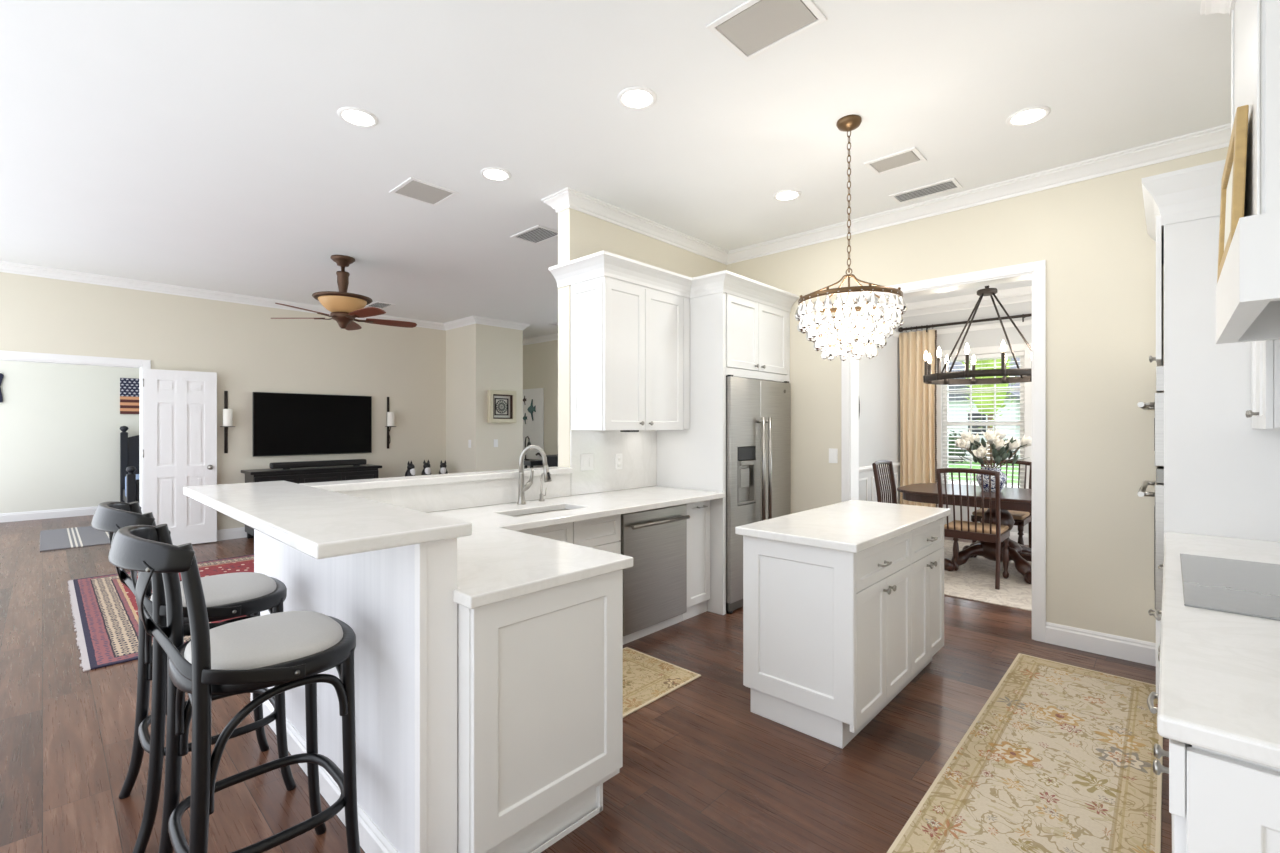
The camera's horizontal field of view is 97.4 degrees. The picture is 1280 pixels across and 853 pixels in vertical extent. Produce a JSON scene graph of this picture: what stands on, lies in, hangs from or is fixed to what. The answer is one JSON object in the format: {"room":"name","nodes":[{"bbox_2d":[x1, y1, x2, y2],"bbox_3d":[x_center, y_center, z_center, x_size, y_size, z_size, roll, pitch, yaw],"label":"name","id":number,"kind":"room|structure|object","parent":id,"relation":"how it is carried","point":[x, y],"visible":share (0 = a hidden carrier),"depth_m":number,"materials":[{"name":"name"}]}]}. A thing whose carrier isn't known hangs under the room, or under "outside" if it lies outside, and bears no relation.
{"room":"kitchen","nodes":[
{"label":"kitchen","id":0,"kind":"room"},
{"bbox_2d":[0,360,138,512],"bbox_3d":[-8.389,-0.114,9.267,0.120,3.040,4.000,0,0,43],"label":"wall","id":1,"kind":"structure","parent":0,"point":[60,424],"depth_m":8.64,"materials":[{"name":"beige paint"}]},
{"bbox_2d":[0,506,96,522],"bbox_3d":[-8.339,1.340,9.220,0.016,0.132,4.000,0,0,43],"label":"baseboard","id":2,"kind":"structure","parent":1,"relation":"attached to","point":[82,511],"depth_m":8.52,"materials":[{"name":"white paint"}]},
{"bbox_2d":[120,378,138,413],"bbox_3d":[-8.108,-0.487,9.458,0.023,0.587,0.938,0,0,43],"label":"flag","id":3,"kind":"object","parent":1,"relation":"attached to","point":[129,387],"visible":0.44,"depth_m":9.19,"materials":[{"name":"multicoloured fabric"}]},
{"bbox_2d":[0,272,445,529],"bbox_3d":[-5.052,-0.114,7.130,0.130,3.040,5.460,0,0,43],"label":"wall","id":4,"kind":"structure","parent":0,"point":[249,351],"depth_m":7.13,"materials":[{"name":"beige paint"}]},
{"bbox_2d":[0,350,150,513],"bbox_3d":[-6.197,0.326,5.900,0.148,2.160,1.600,0,0,43],"label":"trim","id":5,"kind":"structure","parent":4,"relation":"attached to","point":[141,364],"depth_m":6.19,"materials":[{"name":"white paint"}]},
{"bbox_2d":[143,369,216,545],"bbox_3d":[-5.347,0.374,6.552,0.670,2.040,0.103,0,0,-42],"label":"door","id":6,"kind":"structure","parent":4,"relation":"in","point":[180,450],"depth_m":6.56,"materials":[{"name":"white paint"}]},
{"bbox_2d":[220,391,234,452],"bbox_3d":[-5.049,-0.049,6.890,0.155,0.770,0.164,0,0,-9],"label":"wall sconce","id":7,"kind":"object","parent":4,"relation":"attached to","point":[225,392],"visible":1,"depth_m":6.94,"materials":[{"name":"metal"}]},
{"bbox_2d":[223,409,232,425],"bbox_3d":[-5.048,-0.108,6.886,0.098,0.223,0.098,0,0,43],"label":"candle","id":8,"kind":"object","parent":7,"relation":"on","point":[227,413],"visible":0.94,"depth_m":6.85,"materials":[{"name":"beige wax"}]},
{"bbox_2d":[217,527,246,540],"bbox_3d":[-3.739,1.340,7.747,0.936,0.132,4.440,0,0,43],"label":"baseboard","id":9,"kind":"structure","parent":4,"relation":"attached to","point":[232,533],"depth_m":6.99,"materials":[{"name":"white paint"}]},
{"bbox_2d":[0,261,529,330],"bbox_3d":[-4.722,-1.587,7.454,2.105,0.095,6.385,0,0,43],"label":"trim","id":10,"kind":"structure","parent":4,"relation":"attached to","point":[7,267],"depth_m":6.73,"materials":[{"name":"white paint"}]},
{"bbox_2d":[253,392,371,456],"bbox_3d":[-4.418,-0.022,7.663,0.060,0.820,1.454,0,0,43],"label":"television","id":11,"kind":"object","parent":4,"relation":"attached to","point":[284,424],"visible":1,"depth_m":7.58,"materials":[{"name":"black plastic"}]},
{"bbox_2d":[385,397,395,448],"bbox_3d":[-3.692,-0.049,8.332,0.155,0.770,0.164,0,0,-9],"label":"wall sconce","id":12,"kind":"object","parent":4,"relation":"attached to","point":[388,430],"visible":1,"depth_m":8.38,"materials":[{"name":"metal"}]},
{"bbox_2d":[387,412,393,425],"bbox_3d":[-3.691,-0.108,8.328,0.098,0.223,0.098,0,0,43],"label":"candle","id":13,"kind":"object","parent":12,"relation":"on","point":[390,415],"visible":0.96,"depth_m":8.29,"materials":[{"name":"beige wax"}]},
{"bbox_2d":[254,529,414,852],"bbox_3d":[-1.272,0.869,2.300,1.835,1.075,0.117,0,0,43],"label":"wall","id":14,"kind":"structure","parent":0,"point":[372,592],"depth_m":1.86,"materials":[{"name":"white paint"}]},
{"bbox_2d":[251,693,398,852],"bbox_3d":[-1.317,1.353,2.252,1.835,0.106,0.016,0,0,43],"label":"baseboard","id":15,"kind":"structure","parent":14,"relation":"attached to","point":[371,838],"depth_m":2.06,"materials":[{"name":"white paint"}]},
{"bbox_2d":[183,481,471,558],"bbox_3d":[-1.350,0.311,2.199,1.920,0.040,0.428,0,0,43],"label":"countertop","id":16,"kind":"structure","parent":14,"relation":"on","point":[318,523],"depth_m":1.79,"materials":[{"name":"white stone"}]},
{"bbox_2d":[415,538,456,852],"bbox_3d":[-0.604,0.869,1.669,0.033,1.075,0.120,0,0,43],"label":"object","id":17,"kind":"structure","parent":14,"relation":"attached to","point":[435,561],"depth_m":1.65,"materials":[{"name":"white paint"}]},
{"bbox_2d":[446,324,522,473],"bbox_3d":[-2.558,-0.114,9.108,1.050,3.040,0.840,0,0,43],"label":"wall","id":18,"kind":"structure","parent":0,"point":[480,358],"depth_m":8.75,"materials":[{"name":"beige paint"}]},
{"bbox_2d":[488,390,515,422],"bbox_3d":[-2.140,-0.299,8.735,0.070,0.500,0.480,0,0,43],"label":"framed art","id":19,"kind":"object","parent":18,"relation":"attached to","point":[501,404],"visible":1,"depth_m":8.73,"materials":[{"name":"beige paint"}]},
{"bbox_2d":[337,208,725,511],"bbox_3d":[-0.442,-0.114,4.111,0.142,3.040,3.572,0,0,43],"label":"wall","id":20,"kind":"structure","parent":0,"point":[638,450],"depth_m":4.04,"materials":[{"name":"white paint"}]},
{"bbox_2d":[581,454,593,470],"bbox_3d":[-0.380,0.261,4.065,0.010,0.120,0.120,0,0,43],"label":"light switch","id":21,"kind":"object","parent":20,"relation":"attached to","point":[587,460],"visible":1,"depth_m":4.07,"materials":[{"name":"white plastic"}]},
{"bbox_2d":[615,453,621,469],"bbox_3d":[-0.161,0.271,4.299,0.009,0.120,0.075,0,0,43],"label":"power outlet","id":22,"kind":"object","parent":20,"relation":"attached to","point":[618,457],"visible":1,"depth_m":4.29,"materials":[{"name":"white plastic"}]},
{"bbox_2d":[571,276,689,431],"bbox_3d":[-0.040,-0.495,4.158,0.380,1.078,0.909,0,0,43],"label":"upper cabinet","id":23,"kind":"object","parent":20,"relation":"attached to","point":[630,342],"visible":1,"depth_m":3.93,"materials":[{"name":"white paint"}]},
{"bbox_2d":[549,250,798,311],"bbox_3d":[0.455,-1.059,4.217,2.196,0.130,0.558,0,0,-24],"label":"trim","id":24,"kind":"structure","parent":20,"relation":"attached to","point":[602,263],"depth_m":4.09,"materials":[{"name":"white paint"}]},
{"bbox_2d":[541,0,1235,264],"bbox_3d":[0.221,-1.587,2.179,3.925,0.095,5.477,0,0,43],"label":"trim","id":25,"kind":"structure","parent":20,"relation":"attached to","point":[1218,137],"depth_m":3.97,"materials":[{"name":"white paint"}]},
{"bbox_2d":[523,340,557,454],"bbox_3d":[-0.816,-0.114,9.501,7.790,3.040,0.120,0,0,43],"label":"wall","id":26,"kind":"structure","parent":0,"point":[540,360],"depth_m":10.26,"materials":[{"name":"beige paint"}]},
{"bbox_2d":[523,393,539,467],"bbox_3d":[-2.042,0.391,10.562,0.590,2.010,0.014,0,0,43],"label":"door","id":27,"kind":"structure","parent":26,"relation":"in","point":[531,429],"depth_m":10.53,"materials":[{"name":"white paint"}]},
{"bbox_2d":[523,388,543,467],"bbox_3d":[-2.043,0.353,10.560,0.760,2.105,0.018,0,0,43],"label":"trim","id":28,"kind":"structure","parent":26,"relation":"attached to","point":[535,390],"depth_m":10.33,"materials":[{"name":"white paint"}]},
{"bbox_2d":[523,333,557,344],"bbox_3d":[-0.886,-1.587,9.426,7.790,0.095,0.085,0,0,43],"label":"trim","id":29,"kind":"structure","parent":26,"relation":"attached to","point":[551,337],"depth_m":10.30,"materials":[{"name":"white paint"}]},
{"bbox_2d":[0,515,1171,852],"bbox_3d":[-1.922,1.436,6.202,15.700,0.060,10.800,0,0,43],"label":"floor","id":30,"kind":"structure","parent":0,"point":[701,771],"depth_m":2.44,"materials":[{"name":"brown wood"}]},
{"bbox_2d":[40,526,109,551],"bbox_3d":[-7.077,1.400,7.181,1.750,0.012,0.800,0,0,43],"label":"door mat","id":31,"kind":"object","parent":30,"relation":"on","point":[55,539],"visible":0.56,"depth_m":6.97,"materials":[{"name":"grey fabric"}]},
{"bbox_2d":[120,426,138,502],"bbox_3d":[-7.190,0.701,8.921,1.910,1.410,1.568,0,0,43],"label":"bed","id":32,"kind":"object","parent":30,"relation":"on","point":[129,446],"visible":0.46,"depth_m":9.00,"materials":[{"name":"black wood"}]},
{"bbox_2d":[125,474,138,495],"bbox_3d":[-7.019,0.926,8.753,1.180,0.360,1.392,0,0,43],"label":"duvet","id":33,"kind":"object","parent":32,"relation":"on","point":[137,475],"depth_m":8.58,"materials":[{"name":"fabric"}]},
{"bbox_2d":[68,554,253,671],"bbox_3d":[-2.898,1.400,5.508,2.730,0.010,3.750,0,0,43],"label":"area rug","id":34,"kind":"object","parent":30,"relation":"on","point":[104,609],"visible":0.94,"depth_m":4.16,"materials":[{"name":"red fabric"}]},
{"bbox_2d":[91,501,295,852],"bbox_3d":[-1.673,0.840,2.119,0.522,1.142,0.567,0,0,43],"label":"bar stool","id":35,"kind":"object","parent":30,"relation":"on","point":[229,595],"visible":0.71,"depth_m":2.04,"materials":[{"name":"black paint"}]},
{"bbox_2d":[108,524,360,852],"bbox_3d":[-1.149,0.840,1.625,0.522,1.142,0.567,0,0,43],"label":"bar stool","id":36,"kind":"object","parent":30,"relation":"on","point":[288,650],"visible":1,"depth_m":1.55,"materials":[{"name":"black paint"}]},
{"bbox_2d":[241,464,381,537],"bbox_3d":[-4.290,0.979,7.428,0.511,0.855,1.540,0,0,43],"label":"media console","id":37,"kind":"object","parent":30,"relation":"on","point":[367,471],"visible":0.38,"depth_m":7.21,"materials":[{"name":"black paint"}]},
{"bbox_2d":[270,459,366,468],"bbox_3d":[-4.236,0.506,7.457,0.110,0.090,1.145,0,0,43],"label":"soundbar","id":38,"kind":"object","parent":37,"relation":"on","point":[355,462],"visible":1,"depth_m":7.38,"materials":[{"name":"black plastic"}]},
{"bbox_2d":[524,459,542,468],"bbox_3d":[-1.989,1.006,10.042,0.700,0.800,0.400,0,0,43],"label":"bench","id":39,"kind":"object","parent":30,"relation":"on","point":[532,462],"visible":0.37,"depth_m":9.76,"materials":[{"name":"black wood"}]},
{"bbox_2d":[457,570,622,852],"bbox_3d":[-0.827,0.968,2.395,1.513,0.876,0.624,0,0,43],"label":"base cabinet","id":40,"kind":"object","parent":30,"relation":"on","point":[540,674],"visible":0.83,"depth_m":1.83,"materials":[{"name":"white paint"}]},
{"bbox_2d":[427,486,724,608],"bbox_3d":[-0.181,0.511,3.124,1.615,0.038,2.613,0,0,43],"label":"countertop","id":41,"kind":"structure","parent":40,"relation":"on","point":[498,562],"depth_m":2.30,"materials":[{"name":"white stone"}]},
{"bbox_2d":[517,445,551,504],"bbox_3d":[-0.666,0.304,3.555,0.221,0.376,0.075,0,0,0],"label":"tap","id":42,"kind":"object","parent":41,"relation":"on","point":[522,488],"visible":1,"depth_m":3.53,"materials":[{"name":"silver metal"}]},
{"bbox_2d":[518,522,572,543],"bbox_3d":[-0.783,0.968,3.239,0.540,0.876,0.585,0,0,43],"label":"base cabinet","id":43,"kind":"object","parent":30,"relation":"on","point":[561,532],"visible":0.12,"depth_m":3.18,"materials":[{"name":"white paint"}]},
{"bbox_2d":[536,452,557,466],"bbox_3d":[-1.530,0.920,9.363,0.538,0.973,0.529,0,0,43],"label":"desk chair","id":44,"kind":"object","parent":30,"relation":"on","point":[552,460],"visible":0.06,"depth_m":9.13,"materials":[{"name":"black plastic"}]},
{"bbox_2d":[573,515,620,553],"bbox_3d":[-0.448,0.968,3.595,0.540,0.876,0.387,0,0,43],"label":"base cabinet","id":45,"kind":"object","parent":30,"relation":"on","point":[604,533],"visible":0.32,"depth_m":3.43,"materials":[{"name":"white paint"}]},
{"bbox_2d":[621,504,689,644],"bbox_3d":[-0.062,0.970,3.951,0.594,0.872,0.640,0,0,43],"label":"dishwasher","id":46,"kind":"object","parent":30,"relation":"on","point":[655,587],"visible":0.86,"depth_m":3.75,"materials":[{"name":"silver metal"}]},
{"bbox_2d":[623,647,700,717],"bbox_3d":[-0.241,1.401,2.963,0.588,0.008,1.085,0,0,43],"label":"runner rug","id":47,"kind":"object","parent":30,"relation":"on","point":[646,678],"visible":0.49,"depth_m":3.11,"materials":[{"name":"beige fabric"}]},
{"bbox_2d":[682,500,709,620],"bbox_3d":[0.249,0.968,4.311,0.575,0.876,0.296,0,0,43],"label":"base cabinet","id":48,"kind":"object","parent":30,"relation":"on","point":[698,524],"visible":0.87,"depth_m":4.15,"materials":[{"name":"white paint"}]},
{"bbox_2d":[657,292,789,614],"bbox_3d":[0.732,0.166,4.759,0.704,2.480,1.012,0,0,43],"label":"enclosure","id":49,"kind":"object","parent":30,"relation":"on","point":[736,336],"visible":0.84,"depth_m":4.32,"materials":[{"name":"white paint"}]},
{"bbox_2d":[726,375,790,613],"bbox_3d":[0.767,0.511,4.723,0.745,1.790,0.914,0,0,43],"label":"refrigerator","id":50,"kind":"object","parent":30,"relation":"on","point":[758,412],"visible":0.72,"depth_m":4.40,"materials":[{"name":"silver metal"}]},
{"bbox_2d":[743,518,943,748],"bbox_3d":[1.175,0.968,3.048,0.585,0.876,1.330,0,0,43],"label":"kitchen island","id":51,"kind":"object","parent":30,"relation":"on","point":[831,637],"visible":0.93,"depth_m":2.61,"materials":[{"name":"white paint"}]},
{"bbox_2d":[735,500,950,552],"bbox_3d":[1.159,0.511,3.048,0.600,0.038,1.392,0,0,43],"label":"island countertop","id":52,"kind":"structure","parent":51,"relation":"on","point":[854,526],"depth_m":2.81,"materials":[{"name":"white stone"}]},
{"bbox_2d":[943,540,1031,610],"bbox_3d":[3.746,1.401,5.221,3.500,0.010,2.460,0,0,43],"label":"dining rug","id":53,"kind":"object","parent":30,"relation":"on","point":[974,580],"visible":0.08,"depth_m":4.98,"materials":[{"name":"beige fabric"}]},
{"bbox_2d":[872,460,896,503],"bbox_3d":[2.792,0.884,5.927,0.532,1.028,0.498,0,0,43],"label":"dining chair","id":54,"kind":"object","parent":53,"relation":"on","point":[892,491],"visible":0.39,"depth_m":6.09,"materials":[{"name":"brown wood"}]},
{"bbox_2d":[897,483,1031,583],"bbox_3d":[3.756,1.029,5.254,2.430,0.770,1.080,0,0,43],"label":"dining table","id":55,"kind":"object","parent":53,"relation":"on","point":[1015,499],"visible":0.38,"depth_m":5.39,"materials":[{"name":"brown wood"}]},
{"bbox_2d":[976,467,1006,491],"bbox_3d":[3.457,0.526,5.535,0.264,0.235,0.264,0,0,43],"label":"vase","id":56,"kind":"object","parent":55,"relation":"on","point":[1003,478],"visible":0.63,"depth_m":5.46,"materials":[{"name":"blue ceramic"}]},
{"bbox_2d":[955,429,1031,467],"bbox_3d":[3.462,0.237,5.548,0.704,0.408,0.609,0,0,7],"label":"bouquet","id":57,"kind":"object","parent":56,"relation":"in","point":[999,449],"visible":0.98,"depth_m":5.41,"materials":[{"name":"white plant"}]},
{"bbox_2d":[936,468,1009,589],"bbox_3d":[3.036,0.884,5.117,0.498,1.028,0.532,0,0,43],"label":"dining chair","id":58,"kind":"object","parent":53,"relation":"on","point":[996,533],"visible":0.88,"depth_m":4.98,"materials":[{"name":"brown wood"}]},
{"bbox_2d":[971,459,1031,557],"bbox_3d":[3.870,0.884,6.009,0.498,1.028,0.532,0,0,43],"label":"dining chair","id":59,"kind":"object","parent":53,"relation":"on","point":[1021,518],"visible":0.41,"depth_m":5.97,"materials":[{"name":"brown wood"}]},
{"bbox_2d":[887,653,1162,852],"bbox_3d":[1.227,1.401,1.811,0.655,0.008,3.920,0,0,43],"label":"runner rug","id":60,"kind":"object","parent":30,"relation":"on","point":[1059,757],"visible":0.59,"depth_m":2.26,"materials":[{"name":"beige fabric"}]},
{"bbox_2d":[1142,159,1279,693],"bbox_3d":[2.934,0.123,2.729,0.721,2.565,0.949,0,0,43],"label":"cabinet","id":61,"kind":"object","parent":30,"relation":"on","point":[1222,473],"visible":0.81,"depth_m":2.55,"materials":[{"name":"white paint"}]},
{"bbox_2d":[1137,366,1163,610],"bbox_3d":[2.922,0.296,2.786,0.663,1.160,0.838,0,0,43],"label":"oven","id":62,"kind":"object","parent":61,"relation":"in","point":[1158,405],"visible":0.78,"depth_m":2.65,"materials":[{"name":"silver metal"}]},
{"bbox_2d":[1147,692,1279,852],"bbox_3d":[1.334,0.968,0.986,0.662,0.876,0.636,0,0,43],"label":"base cabinet","id":63,"kind":"object","parent":30,"relation":"on","point":[1219,802],"visible":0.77,"depth_m":0.92,"materials":[{"name":"white paint"}]},
{"bbox_2d":[1157,532,1279,768],"bbox_3d":[1.903,0.511,1.573,0.645,0.038,2.296,0,0,43],"label":"countertop","id":64,"kind":"structure","parent":63,"relation":"on","point":[1219,684],"depth_m":1.15,"materials":[{"name":"white stone"}]},
{"bbox_2d":[1180,553,1279,620],"bbox_3d":[1.966,0.488,1.659,0.530,0.007,0.830,0,0,43],"label":"cooktop","id":65,"kind":"object","parent":64,"relation":"in","point":[1249,588],"visible":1,"depth_m":1.71,"materials":[{"name":"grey glass"}]},
{"bbox_3d":[-3.231,1.106,8.561,0.500,0.600,0.840,0,0,43],"label":"cabinet","id":66,"kind":"object","parent":30,"relation":"on","visible":0},
{"bbox_2d":[405,461,414,475],"bbox_3d":[-3.362,0.656,8.292,0.153,0.301,0.225,0,0,26],"label":"cat figurine","id":67,"kind":"object","parent":66,"relation":"on","point":[410,471],"visible":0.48,"depth_m":8.21,"materials":[{"name":"black ceramic"}]},
{"bbox_2d":[421,460,431,474],"bbox_3d":[-3.183,0.654,8.466,0.158,0.305,0.226,0,0,43],"label":"cat figurine","id":68,"kind":"object","parent":66,"relation":"on","point":[426,470],"visible":0.56,"depth_m":8.39,"materials":[{"name":"black ceramic"}]},
{"bbox_2d":[0,0,1230,338],"bbox_3d":[-1.922,-1.684,6.202,15.700,0.100,10.800,0,0,43],"label":"ceiling","id":69,"kind":"structure","parent":0,"point":[199,144],"depth_m":2.98,"materials":[{"name":"paint"}]},
{"bbox_2d":[271,255,416,329],"bbox_3d":[-2.848,-1.290,5.463,1.298,0.688,1.310,0,0,43],"label":"ceiling fan","id":70,"kind":"object","parent":69,"relation":"hanging from","point":[344,307],"visible":1,"depth_m":5.39,"materials":[{"name":"brown wood"}]},
{"bbox_2d":[337,107,377,127],"bbox_3d":[-1.491,-1.629,2.974,0.194,0.009,0.194,0,0,43],"label":"recessed light","id":71,"kind":"object","parent":69,"relation":"in","point":[355,116],"visible":1,"depth_m":2.96,"materials":[{"name":"white paint"}]},
{"bbox_2d":[366,301,394,308],"bbox_3d":[-3.513,-1.629,7.590,0.400,0.010,0.250,0,0,43],"label":"ceiling vent","id":72,"kind":"object","parent":69,"relation":"in","point":[381,305],"visible":0.87,"depth_m":7.58,"materials":[{"name":"white metal"}]},
{"bbox_2d":[389,177,458,206],"bbox_3d":[-1.508,-1.629,3.926,0.340,0.009,0.340,0,0,43],"label":"ceiling vent","id":73,"kind":"object","parent":69,"relation":"in","point":[415,189],"visible":1,"depth_m":3.92,"materials":[{"name":"grey metal"}]},
{"bbox_2d":[480,167,510,180],"bbox_3d":[-0.934,-1.629,3.646,0.194,0.009,0.194,0,0,43],"label":"recessed light","id":74,"kind":"object","parent":69,"relation":"in","point":[491,173],"visible":1,"depth_m":3.64,"materials":[{"name":"white paint"}]},
{"bbox_2d":[510,225,557,244],"bbox_3d":[-0.875,-1.629,4.805,0.400,0.010,0.280,0,0,43],"label":"ceiling vent","id":75,"kind":"object","parent":69,"relation":"in","point":[538,234],"visible":0.84,"depth_m":4.80,"materials":[{"name":"grey metal"}]},
{"bbox_2d":[617,86,655,109],"bbox_3d":[-0.015,-1.629,2.802,0.194,0.009,0.194,0,0,43],"label":"recessed light","id":76,"kind":"object","parent":69,"relation":"in","point":[635,97],"visible":1,"depth_m":2.79,"materials":[{"name":"white paint"}]},
{"bbox_2d":[706,0,826,61],"bbox_3d":[0.510,-1.629,2.274,0.380,0.009,0.300,0,0,43],"label":"ceiling vent","id":77,"kind":"object","parent":69,"relation":"in","point":[753,28],"visible":1,"depth_m":2.28,"materials":[{"name":"grey metal"}]},
{"bbox_2d":[773,189,800,200],"bbox_3d":[1.040,-1.629,3.977,0.194,0.009,0.194,0,0,43],"label":"recessed light","id":78,"kind":"object","parent":69,"relation":"in","point":[788,194],"visible":1,"depth_m":3.97,"materials":[{"name":"white paint"}]},
{"bbox_2d":[794,115,906,360],"bbox_3d":[1.120,-0.998,3.012,0.566,1.272,0.562,0,0,13],"label":"crystal chandelier","id":79,"kind":"object","parent":69,"relation":"hanging from","point":[886,320],"visible":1,"depth_m":2.89,"materials":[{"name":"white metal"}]},
{"bbox_2d":[864,147,926,174],"bbox_3d":[1.573,-1.629,3.467,0.300,0.009,0.220,0,0,43],"label":"ceiling vent","id":80,"kind":"object","parent":69,"relation":"in","point":[911,156],"visible":1,"depth_m":3.46,"materials":[{"name":"grey metal"}]},
{"bbox_2d":[889,177,962,203],"bbox_3d":[1.982,-1.629,3.909,0.420,0.010,0.200,0,0,43],"label":"ceiling vent","id":81,"kind":"object","parent":69,"relation":"in","point":[950,184],"visible":1,"depth_m":3.90,"materials":[{"name":"grey metal"}]},
{"bbox_2d":[923,286,1031,384],"bbox_3d":[3.324,-1.034,5.386,1.100,1.200,1.098,0,0,43],"label":"chandelier","id":82,"kind":"object","parent":69,"relation":"hanging from","point":[1024,374],"visible":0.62,"depth_m":5.33,"materials":[{"name":"metal"}]},
{"bbox_2d":[1006,106,1050,126],"bbox_3d":[2.045,-1.629,2.964,0.194,0.009,0.194,0,0,43],"label":"recessed light","id":83,"kind":"object","parent":69,"relation":"in","point":[1030,115],"visible":1,"depth_m":2.96,"materials":[{"name":"white paint"}]},
{"bbox_2d":[859,309,899,503],"bbox_3d":[2.335,-0.114,6.465,0.120,3.040,3.383,0,0,43],"label":"wall","id":84,"kind":"structure","parent":0,"point":[879,376],"depth_m":7.12,"materials":[{"name":"grey paint"}]},
{"bbox_2d":[726,147,1227,642],"bbox_3d":[2.748,-0.114,3.658,5.410,3.040,0.140,0,0,43],"label":"wall","id":85,"kind":"structure","parent":0,"point":[1096,246],"depth_m":3.57,"materials":[{"name":"beige paint"}]},
{"bbox_2d":[829,448,837,462],"bbox_3d":[1.593,0.246,4.641,0.075,0.120,0.010,0,0,43],"label":"light switch","id":86,"kind":"object","parent":85,"relation":"attached to","point":[833,453],"visible":1,"depth_m":4.64,"materials":[{"name":"white plastic"}]},
{"bbox_2d":[841,260,1045,641],"bbox_3d":[2.193,0.164,4.175,1.362,2.485,0.168,0,0,43],"label":"trim","id":87,"kind":"structure","parent":85,"relation":"attached to","point":[1036,271],"depth_m":3.70,"materials":[{"name":"white paint"}]},
{"bbox_2d":[859,286,1031,533],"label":"wall","id":88,"kind":"structure","parent":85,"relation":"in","point":[988,337],"depth_m":7.03,"materials":[{"name":"grey paint"}]},
{"bbox_2d":[898,314,1031,331],"bbox_3d":[4.615,-1.275,6.551,3.058,0.102,0.133,0,0,43],"label":"curtain rod","id":89,"kind":"object","parent":88,"relation":"attached to","point":[901,329],"visible":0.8,"depth_m":7.03,"materials":[{"name":"metal"}]},
{"bbox_2d":[899,324,937,506],"bbox_3d":[3.662,0.034,7.405,0.482,2.705,0.090,0,0,43],"label":"curtain","id":90,"kind":"object","parent":89,"relation":"hanging from","point":[918,452],"visible":0.73,"depth_m":7.40,"materials":[{"name":"fabric"}]},
{"bbox_2d":[942,351,1023,487],"bbox_3d":[4.256,-0.005,7.004,0.892,1.770,0.040,0,0,43],"label":"window blind","id":91,"kind":"object","parent":88,"relation":"attached to","point":[1020,353],"visible":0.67,"depth_m":7.01,"materials":[{"name":"white paint"}]},
{"bbox_2d":[935,343,1031,488],"bbox_3d":[4.261,0.004,7.009,1.100,1.965,0.150,0,0,43],"label":"window","id":92,"kind":"structure","parent":88,"relation":"attached to","point":[1027,388],"depth_m":6.94,"materials":[{"name":"white paint"}]},
{"bbox_2d":[944,524,1028,544],"bbox_3d":[4.152,1.340,4.755,4.870,0.132,3.383,0,0,43],"label":"baseboard","id":93,"kind":"structure","parent":88,"relation":"attached to","point":[1013,535],"depth_m":6.72,"materials":[{"name":"white paint"}]},
{"bbox_2d":[1045,622,1155,665],"bbox_3d":[3.079,1.340,3.239,1.215,0.132,0.016,0,0,43],"label":"baseboard","id":94,"kind":"structure","parent":85,"relation":"attached to","point":[1139,651],"depth_m":3.46,"materials":[{"name":"white paint"}]},
{"bbox_3d":[-1.122,0.869,3.397,0.130,1.075,1.686,0,0,43],"label":"wall ledge","id":95,"kind":"object","parent":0,"visible":0},
{"bbox_2d":[300,467,572,491],"bbox_3d":[-1.102,0.311,3.396,0.190,0.039,1.654,0,0,43],"label":"ledge","id":96,"kind":"object","parent":95,"relation":"on","point":[376,483],"visible":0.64,"depth_m":3.19,"materials":[{"name":"white stone"}]},
{"bbox_3d":[1.283,-0.114,0.356,0.120,3.040,6.677,0,0,43],"label":"wall","id":97,"kind":"structure","parent":0,"visible":0},
{"bbox_2d":[1216,0,1279,343],"bbox_3d":[2.040,-0.926,1.623,0.486,1.224,1.000,0,0,43],"label":"range hood","id":98,"kind":"object","parent":97,"relation":"attached to","point":[1248,285],"visible":0.97,"depth_m":1.48,"materials":[{"name":"white paint"}]},
{"bbox_2d":[1217,105,1248,282],"bbox_3d":[1.966,-0.729,1.871,0.036,0.398,0.660,0,0,43],"label":"framed picture","id":99,"kind":"object","parent":98,"relation":"on","point":[1233,180],"visible":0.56,"depth_m":1.64,"materials":[{"name":"brown wood"}]},
{"bbox_2d":[1224,164,1232,249],"bbox_3d":[1.969,-0.729,1.868,0.017,0.288,0.550,0,0,43],"label":"print","id":100,"kind":"object","parent":99,"relation":"attached to","point":[1228,176],"depth_m":1.96,"materials":[{"name":"white paper"}]},
{"bbox_2d":[1245,340,1279,428],"bbox_3d":[2.602,-0.459,2.149,0.388,0.940,0.496,0,0,43],"label":"upper cabinet","id":101,"kind":"object","parent":97,"relation":"attached to","point":[1264,413],"visible":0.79,"depth_m":2.08,"materials":[{"name":"white paint"}]},
{"label":"outside","id":102,"kind":"structure","parent":0,"visible":0},
{"bbox_2d":[948,461,1018,484],"bbox_3d":[22.861,1.656,46.183,90.000,0.200,81.400,0,0,43],"label":"ground","id":103,"kind":"structure","parent":102,"point":[974,463],"depth_m":20.11,"materials":[{"name":"green plant"}]},
{"bbox_2d":[948,430,966,463],"bbox_3d":[13.063,0.913,23.384,1.370,1.483,1.353,0,0,43],"label":"bush","id":104,"kind":"object","parent":103,"relation":"on","point":[954,434],"visible":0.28,"depth_m":23.08,"materials":[{"name":"green plant"}]},
{"bbox_2d":[948,358,1019,459],"bbox_3d":[19.316,-1.019,27.823,19.600,5.150,10.600,0,0,43],"label":"house","id":105,"kind":"structure","parent":103,"relation":"on","point":[1012,359],"depth_m":25.20,"materials":[{"name":"white paint"}]},
{"bbox_2d":[961,357,1016,466],"bbox_3d":[9.656,-0.789,15.576,1.500,4.713,1.522,0,0,-14],"label":"young tree","id":106,"kind":"object","parent":103,"relation":"on","point":[979,361],"visible":0.25,"depth_m":15.31,"materials":[{"name":"green plant"}]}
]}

